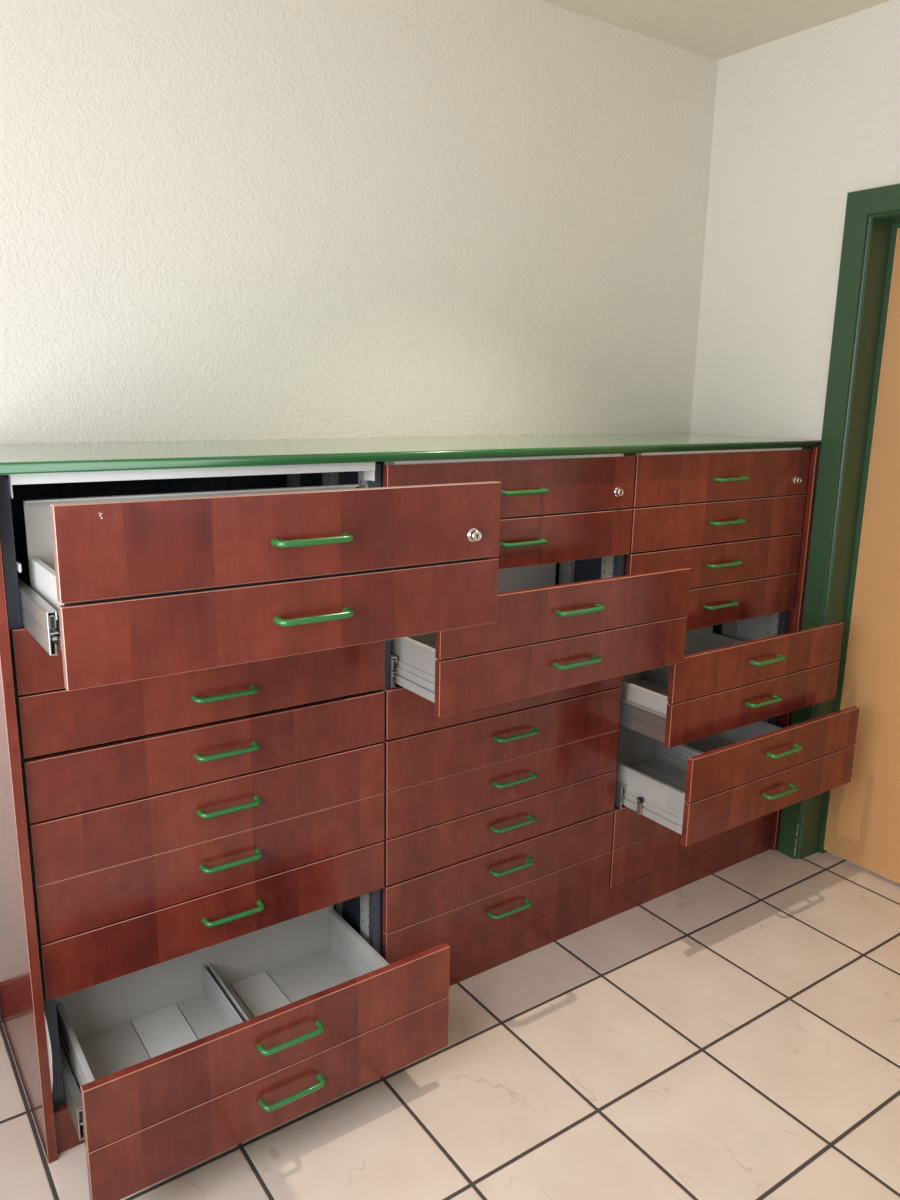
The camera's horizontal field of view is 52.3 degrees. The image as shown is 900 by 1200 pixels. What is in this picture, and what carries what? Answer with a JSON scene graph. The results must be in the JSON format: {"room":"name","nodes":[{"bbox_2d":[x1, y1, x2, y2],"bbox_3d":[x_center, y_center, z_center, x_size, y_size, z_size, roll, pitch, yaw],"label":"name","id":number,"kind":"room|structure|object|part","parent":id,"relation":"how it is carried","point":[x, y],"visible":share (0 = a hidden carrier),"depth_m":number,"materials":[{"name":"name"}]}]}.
{"room":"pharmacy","nodes":[
{"label":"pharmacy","id":0,"kind":"room"},
{"bbox_2d":[0,0,717,1016],"bbox_3d":[-0.472,-0.334,2.412,3.393,2.538,0.150,-8,16,-34],"label":"wall","id":1,"kind":"structure","parent":0,"point":[220,219],"depth_m":2.31,"materials":[{"name":"paint"}]},
{"bbox_2d":[0,848,899,1199],"bbox_3d":[0.689,1.312,1.228,3.593,0.100,4.002,-8,16,-34],"label":"floor","id":2,"kind":"structure","parent":0,"point":[732,1032],"depth_m":2.03,"materials":[{"name":"tile"}]},
{"bbox_2d":[0,462,500,1199],"bbox_3d":[-0.486,0.397,1.901,0.776,1.342,0.930,-8,16,-34],"label":"cabinet","id":3,"kind":"object","parent":2,"relation":"on","point":[192,660],"visible":0.98,"depth_m":1.74,"materials":[{"name":"red wood"}]},
{"bbox_3d":[-0.915,0.400,1.853,0.018,1.342,0.516,-8,16,-34],"label":"panel","id":4,"kind":"part","parent":3,"relation":"part of","materials":[{"name":"brown wood"}]},
{"bbox_3d":[-0.455,0.066,1.809,0.748,0.118,0.018,-8,16,-34],"label":"drawer","id":5,"kind":"part","parent":3,"relation":"part of","materials":[{"name":"brown wood"}]},
{"bbox_3d":[-0.721,0.018,1.570,0.015,0.072,0.360,-8,16,-34],"label":"slide rail","id":6,"kind":"part","parent":3,"relation":"part of","materials":[{"name":"metal"}]},
{"bbox_3d":[-0.796,0.952,1.870,0.015,0.072,0.360,-8,16,-34],"label":"slide rail","id":7,"kind":"part","parent":3,"relation":"part of","materials":[{"name":"metal"}]},
{"bbox_3d":[-0.589,0.324,2.058,0.732,0.234,0.432,-8,16,-34],"label":"drawer","id":8,"kind":"part","parent":3,"relation":"part of","materials":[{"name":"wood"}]},
{"bbox_3d":[-0.467,-0.235,1.750,0.723,0.041,0.046,-8,16,-34],"label":"rail","id":9,"kind":"part","parent":3,"relation":"part of","materials":[{"name":"white plastic"}]},
{"bbox_3d":[-0.457,0.183,1.836,0.748,0.114,0.018,-8,16,-34],"label":"drawer","id":10,"kind":"part","parent":3,"relation":"part of","materials":[{"name":"brown wood"}]},
{"bbox_3d":[-0.459,0.304,1.864,0.748,0.117,0.018,-8,16,-34],"label":"drawer","id":11,"kind":"part","parent":3,"relation":"part of","materials":[{"name":"brown wood"}]},
{"bbox_3d":[-0.461,0.425,1.891,0.748,0.121,0.018,-8,16,-34],"label":"drawer","id":12,"kind":"part","parent":3,"relation":"part of","materials":[{"name":"brown wood"}]},
{"bbox_3d":[-0.463,0.543,1.919,0.748,0.118,0.018,-8,16,-34],"label":"drawer","id":13,"kind":"part","parent":3,"relation":"part of","materials":[{"name":"brown wood"}]},
{"bbox_3d":[-0.465,0.663,1.946,0.748,0.119,0.018,-8,16,-34],"label":"drawer","id":14,"kind":"part","parent":3,"relation":"part of","materials":[{"name":"brown wood"}]},
{"bbox_3d":[-0.442,0.854,1.951,0.732,0.234,0.432,-8,16,-34],"label":"drawer","id":15,"kind":"part","parent":3,"relation":"part of","materials":[{"name":"grey metal"}]},
{"bbox_3d":[-0.444,0.188,1.818,0.134,0.013,0.030,-8,16,-34],"label":"handle","id":16,"kind":"part","parent":3,"relation":"part of","materials":[{"name":"green metal"}]},
{"bbox_3d":[-0.446,0.306,1.845,0.134,0.013,0.030,-8,16,-34],"label":"handle","id":17,"kind":"part","parent":3,"relation":"part of","materials":[{"name":"green metal"}]},
{"bbox_3d":[-0.448,0.425,1.872,0.134,0.013,0.030,-8,16,-34],"label":"handle","id":18,"kind":"part","parent":3,"relation":"part of","materials":[{"name":"green metal"}]},
{"bbox_3d":[-0.450,0.543,1.899,0.134,0.013,0.030,-8,16,-34],"label":"handle","id":19,"kind":"part","parent":3,"relation":"part of","materials":[{"name":"green metal"}]},
{"bbox_3d":[-0.452,0.662,1.926,0.134,0.013,0.030,-8,16,-34],"label":"handle","id":20,"kind":"part","parent":3,"relation":"part of","materials":[{"name":"green metal"}]},
{"bbox_3d":[-0.351,-0.076,1.630,0.732,0.234,0.432,-8,16,-34],"label":"drawer","id":21,"kind":"part","parent":3,"relation":"part of","materials":[{"name":"brown wood"}]},
{"bbox_3d":[-0.312,0.835,1.757,0.748,0.120,0.018,-8,16,-34],"label":"drawer","id":22,"kind":"part","parent":3,"relation":"part of","materials":[{"name":"brown wood"}]},
{"bbox_3d":[-0.314,0.955,1.785,0.748,0.122,0.018,-8,16,-34],"label":"drawer","id":23,"kind":"part","parent":3,"relation":"part of","materials":[{"name":"brown wood"}]},
{"bbox_3d":[-0.221,-0.103,1.434,0.748,0.133,0.018,-8,16,-34],"label":"drawer","id":24,"kind":"part","parent":3,"relation":"part of","materials":[{"name":"brown wood"}]},
{"bbox_3d":[-0.224,0.024,1.463,0.748,0.119,0.018,-8,16,-34],"label":"drawer","id":25,"kind":"part","parent":3,"relation":"part of","materials":[{"name":"brown wood"}]},
{"bbox_3d":[-0.299,0.833,1.737,0.134,0.013,0.030,-8,16,-34],"label":"handle","id":26,"kind":"part","parent":3,"relation":"part of","materials":[{"name":"green ceramic"}]},
{"bbox_3d":[-0.301,0.951,1.764,0.134,0.013,0.030,-8,16,-34],"label":"handle","id":27,"kind":"part","parent":3,"relation":"part of","materials":[{"name":"green ceramic"}]},
{"bbox_3d":[-0.208,-0.092,1.417,0.134,0.013,0.030,-8,16,-34],"label":"handle","id":28,"kind":"part","parent":3,"relation":"part of","materials":[{"name":"green plastic"}]},
{"bbox_3d":[-0.210,0.028,1.445,0.134,0.013,0.030,-8,16,-34],"label":"handle","id":29,"kind":"part","parent":3,"relation":"part of","materials":[{"name":"green ceramic"}]},
{"bbox_2d":[53,824,772,1153],"bbox_3d":[0.146,0.923,2.449,2.266,0.094,0.018,-8,16,-34],"label":"board","id":30,"kind":"object","parent":2,"relation":"on","point":[477,958],"visible":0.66,"depth_m":2.60,"materials":[{"name":"brown wood"}]},
{"bbox_2d":[381,453,690,963],"bbox_3d":[0.090,0.248,2.393,0.754,1.250,0.726,-8,16,-34],"label":"cabinet","id":31,"kind":"object","parent":2,"relation":"on","point":[500,741],"visible":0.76,"depth_m":2.24,"materials":[{"name":"red wood"}]},
{"bbox_3d":[-0.229,0.130,2.216,0.015,0.072,0.360,-8,16,-34],"label":"slide rail","id":32,"kind":"part","parent":31,"relation":"part of","materials":[{"name":"metal"}]},
{"bbox_2d":[0,432,820,474],"bbox_3d":[0.036,-0.394,2.343,2.322,0.020,0.518,-8,16,-34],"label":"countertop","id":33,"kind":"structure","parent":31,"relation":"on","point":[22,458],"depth_m":2.02,"materials":[{"name":"green laminate"}]},
{"bbox_3d":[0.152,0.040,2.261,0.732,0.234,0.432,-8,16,-34],"label":"drawer","id":34,"kind":"part","parent":31,"relation":"part of","materials":[{"name":"brown wood"}]},
{"bbox_3d":[0.148,0.817,2.424,0.748,0.122,0.018,-8,16,-34],"label":"drawer","id":35,"kind":"part","parent":31,"relation":"part of","materials":[{"name":"brown wood"}]},
{"bbox_3d":[0.150,0.697,2.396,0.748,0.120,0.018,-8,16,-34],"label":"drawer","id":36,"kind":"part","parent":31,"relation":"part of","materials":[{"name":"brown wood"}]},
{"bbox_3d":[0.152,0.576,2.369,0.748,0.117,0.018,-8,16,-34],"label":"drawer","id":37,"kind":"part","parent":31,"relation":"part of","materials":[{"name":"brown wood"}]},
{"bbox_3d":[0.154,0.458,2.341,0.748,0.118,0.018,-8,16,-34],"label":"drawer","id":38,"kind":"part","parent":31,"relation":"part of","materials":[{"name":"brown wood"}]},
{"bbox_3d":[0.157,0.339,2.314,0.748,0.120,0.018,-8,16,-34],"label":"drawer","id":39,"kind":"part","parent":31,"relation":"part of","materials":[{"name":"brown wood"}]},
{"bbox_3d":[0.159,0.218,2.287,0.748,0.117,0.018,-8,16,-34],"label":"drawer","id":40,"kind":"part","parent":31,"relation":"part of","materials":[{"name":"brown wood"}]},
{"bbox_3d":[0.158,-0.322,2.178,0.754,0.041,0.046,-8,16,-34],"label":"rail","id":41,"kind":"part","parent":31,"relation":"part of","materials":[{"name":"white plastic"}]},
{"bbox_3d":[0.168,-0.266,2.175,0.748,0.133,0.018,-8,16,-34],"label":"drawer","id":42,"kind":"part","parent":31,"relation":"part of","materials":[{"name":"brown wood"}]},
{"bbox_3d":[0.161,0.813,2.404,0.134,0.013,0.030,-8,16,-34],"label":"handle","id":43,"kind":"part","parent":31,"relation":"part of","materials":[{"name":"green ceramic"}]},
{"bbox_3d":[0.164,0.694,2.376,0.134,0.013,0.030,-8,16,-34],"label":"handle","id":44,"kind":"part","parent":31,"relation":"part of","materials":[{"name":"green ceramic"}]},
{"bbox_3d":[0.166,0.576,2.349,0.134,0.013,0.030,-8,16,-34],"label":"handle","id":45,"kind":"part","parent":31,"relation":"part of","materials":[{"name":"green ceramic"}]},
{"bbox_3d":[0.168,0.458,2.322,0.134,0.013,0.030,-8,16,-34],"label":"handle","id":46,"kind":"part","parent":31,"relation":"part of","materials":[{"name":"green ceramic"}]},
{"bbox_3d":[0.170,0.339,2.295,0.134,0.013,0.030,-8,16,-34],"label":"handle","id":47,"kind":"part","parent":31,"relation":"part of","materials":[{"name":"green ceramic"}]},
{"bbox_3d":[0.178,-0.136,2.186,0.134,0.013,0.030,-8,16,-34],"label":"handle","id":48,"kind":"part","parent":31,"relation":"part of","materials":[{"name":"green plastic"}]},
{"bbox_3d":[0.181,-0.255,2.159,0.134,0.013,0.030,-8,16,-34],"label":"handle","id":49,"kind":"part","parent":31,"relation":"part of","materials":[{"name":"green ceramic"}]},
{"bbox_3d":[0.280,0.140,2.094,0.748,0.119,0.018,-8,16,-34],"label":"drawer","id":50,"kind":"part","parent":31,"relation":"part of","materials":[{"name":"brown wood"}]},
{"bbox_3d":[0.165,-0.139,2.205,0.748,0.119,0.018,-8,16,-34],"label":"drawer","id":51,"kind":"part","parent":31,"relation":"part of","materials":[{"name":"brown wood"}]},
{"bbox_3d":[0.282,0.021,2.067,0.748,0.119,0.018,-8,16,-34],"label":"drawer","id":52,"kind":"part","parent":31,"relation":"part of","materials":[{"name":"brown wood"}]},
{"bbox_3d":[0.038,-0.239,2.371,0.732,0.234,0.432,-8,16,-34],"label":"drawer","id":53,"kind":"part","parent":31,"relation":"part of","materials":[{"name":"wood"}]},
{"bbox_3d":[0.293,0.142,2.075,0.134,0.013,0.030,-8,16,-34],"label":"handle","id":54,"kind":"part","parent":31,"relation":"part of","materials":[{"name":"green ceramic"}]},
{"bbox_3d":[0.295,0.024,2.048,0.134,0.013,0.030,-8,16,-34],"label":"handle","id":55,"kind":"part","parent":31,"relation":"part of","materials":[{"name":"green plastic"}]},
{"bbox_2d":[609,447,859,888],"bbox_3d":[0.727,0.209,2.816,0.774,1.342,0.786,-8,16,-34],"label":"cabinet","id":56,"kind":"object","parent":2,"relation":"on","point":[710,755],"visible":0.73,"depth_m":2.62,"materials":[{"name":"red wood"}]},
{"bbox_3d":[0.388,0.523,2.739,0.015,0.072,0.360,-8,16,-34],"label":"slide rail","id":57,"kind":"part","parent":56,"relation":"part of","materials":[{"name":"metal"}]},
{"bbox_3d":[0.768,0.611,2.819,0.748,0.120,0.018,-8,16,-34],"label":"drawer","id":58,"kind":"part","parent":56,"relation":"part of","materials":[{"name":"brown wood"}]},
{"bbox_3d":[0.475,0.313,2.569,0.015,0.072,0.360,-8,16,-34],"label":"slide rail","id":59,"kind":"part","parent":56,"relation":"part of","materials":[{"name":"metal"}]},
{"bbox_3d":[0.747,0.186,2.764,0.732,0.234,0.432,-8,16,-34],"label":"drawer","id":60,"kind":"part","parent":56,"relation":"part of","materials":[{"name":"brown wood"}]},
{"bbox_3d":[0.766,0.731,2.847,0.748,0.122,0.018,-8,16,-34],"label":"drawer","id":61,"kind":"part","parent":56,"relation":"part of","materials":[{"name":"brown wood"}]},
{"bbox_3d":[0.789,0.441,2.754,0.732,0.234,0.432,-8,16,-34],"label":"drawer","id":62,"kind":"part","parent":56,"relation":"part of","materials":[{"name":"brown wood"}]},
{"bbox_3d":[0.781,-0.106,2.655,0.748,0.118,0.018,-8,16,-34],"label":"drawer","id":63,"kind":"part","parent":56,"relation":"part of","materials":[{"name":"brown wood"}]},
{"bbox_3d":[0.655,-0.325,2.794,0.732,0.234,0.432,-8,16,-34],"label":"drawer","id":64,"kind":"part","parent":56,"relation":"part of","materials":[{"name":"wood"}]},
{"bbox_3d":[0.783,-0.225,2.627,0.748,0.117,0.018,-8,16,-34],"label":"drawer","id":65,"kind":"part","parent":56,"relation":"part of","materials":[{"name":"brown wood"}]},
{"bbox_3d":[0.776,-0.408,2.601,0.754,0.041,0.046,-8,16,-34],"label":"rail","id":66,"kind":"part","parent":56,"relation":"part of","materials":[{"name":"white plastic"}]},
{"bbox_3d":[0.792,0.016,2.663,0.134,0.013,0.030,-8,16,-34],"label":"handle","id":67,"kind":"part","parent":56,"relation":"part of","materials":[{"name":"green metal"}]},
{"bbox_3d":[0.785,-0.352,2.598,0.748,0.133,0.018,-8,16,-34],"label":"drawer","id":68,"kind":"part","parent":56,"relation":"part of","materials":[{"name":"brown wood"}]},
{"bbox_3d":[0.794,-0.102,2.636,0.134,0.013,0.030,-8,16,-34],"label":"handle","id":69,"kind":"part","parent":56,"relation":"part of","materials":[{"name":"green plastic"}]},
{"bbox_3d":[0.796,-0.221,2.609,0.134,0.013,0.030,-8,16,-34],"label":"handle","id":70,"kind":"part","parent":56,"relation":"part of","materials":[{"name":"green plastic"}]},
{"bbox_3d":[0.798,-0.341,2.582,0.134,0.013,0.030,-8,16,-34],"label":"handle","id":71,"kind":"part","parent":56,"relation":"part of","materials":[{"name":"green ceramic"}]},
{"bbox_3d":[0.779,0.014,2.682,0.748,0.119,0.018,-8,16,-34],"label":"drawer","id":72,"kind":"part","parent":56,"relation":"part of","materials":[{"name":"brown wood"}]},
{"bbox_3d":[0.874,0.286,2.598,0.748,0.119,0.018,-8,16,-34],"label":"drawer","id":73,"kind":"part","parent":56,"relation":"part of","materials":[{"name":"brown wood"}]},
{"bbox_3d":[0.877,0.167,2.570,0.748,0.119,0.018,-8,16,-34],"label":"drawer","id":74,"kind":"part","parent":56,"relation":"part of","materials":[{"name":"brown wood"}]},
{"bbox_3d":[0.888,0.287,2.579,0.134,0.013,0.030,-8,16,-34],"label":"handle","id":75,"kind":"part","parent":56,"relation":"part of","materials":[{"name":"green ceramic"}]},
{"bbox_3d":[0.917,0.540,2.588,0.748,0.119,0.018,-8,16,-34],"label":"drawer","id":76,"kind":"part","parent":56,"relation":"part of","materials":[{"name":"brown wood"}]},
{"bbox_3d":[0.890,0.169,2.551,0.134,0.013,0.030,-8,16,-34],"label":"handle","id":77,"kind":"part","parent":56,"relation":"part of","materials":[{"name":"green ceramic"}]},
{"bbox_3d":[0.919,0.421,2.561,0.748,0.119,0.018,-8,16,-34],"label":"drawer","id":78,"kind":"part","parent":56,"relation":"part of","materials":[{"name":"brown wood"}]},
{"bbox_3d":[0.930,0.539,2.568,0.134,0.013,0.030,-8,16,-34],"label":"handle","id":79,"kind":"part","parent":56,"relation":"part of","materials":[{"name":"green ceramic"}]},
{"bbox_3d":[0.932,0.421,2.541,0.134,0.013,0.030,-8,16,-34],"label":"handle","id":80,"kind":"part","parent":56,"relation":"part of","materials":[{"name":"green ceramic"}]},
{"bbox_3d":[0.960,0.140,3.137,0.016,1.342,0.516,-8,16,-34],"label":"panel","id":81,"kind":"part","parent":56,"relation":"part of","materials":[{"name":"brown wood"}]},
{"bbox_2d":[539,0,890,59],"bbox_3d":[0.735,-1.259,0.639,3.593,0.100,4.002,-8,16,-34],"label":"ceiling","id":82,"kind":"structure","parent":0,"point":[716,29],"depth_m":2.60,"materials":[{"name":"paint"}]},
{"bbox_2d":[690,0,899,847],"bbox_3d":[1.959,-0.147,1.787,0.150,2.538,3.702,-8,16,-34],"label":"wall","id":83,"kind":"structure","parent":0,"point":[805,120],"depth_m":2.81,"materials":[{"name":"paint"}]},
{"bbox_2d":[777,183,899,883],"bbox_3d":[1.482,-0.070,2.478,0.160,2.062,1.044,-8,16,-34],"label":"door","id":84,"kind":"structure","parent":83,"relation":"in","point":[853,578],"depth_m":2.79,"materials":[{"name":"orange paint"}]}
]}

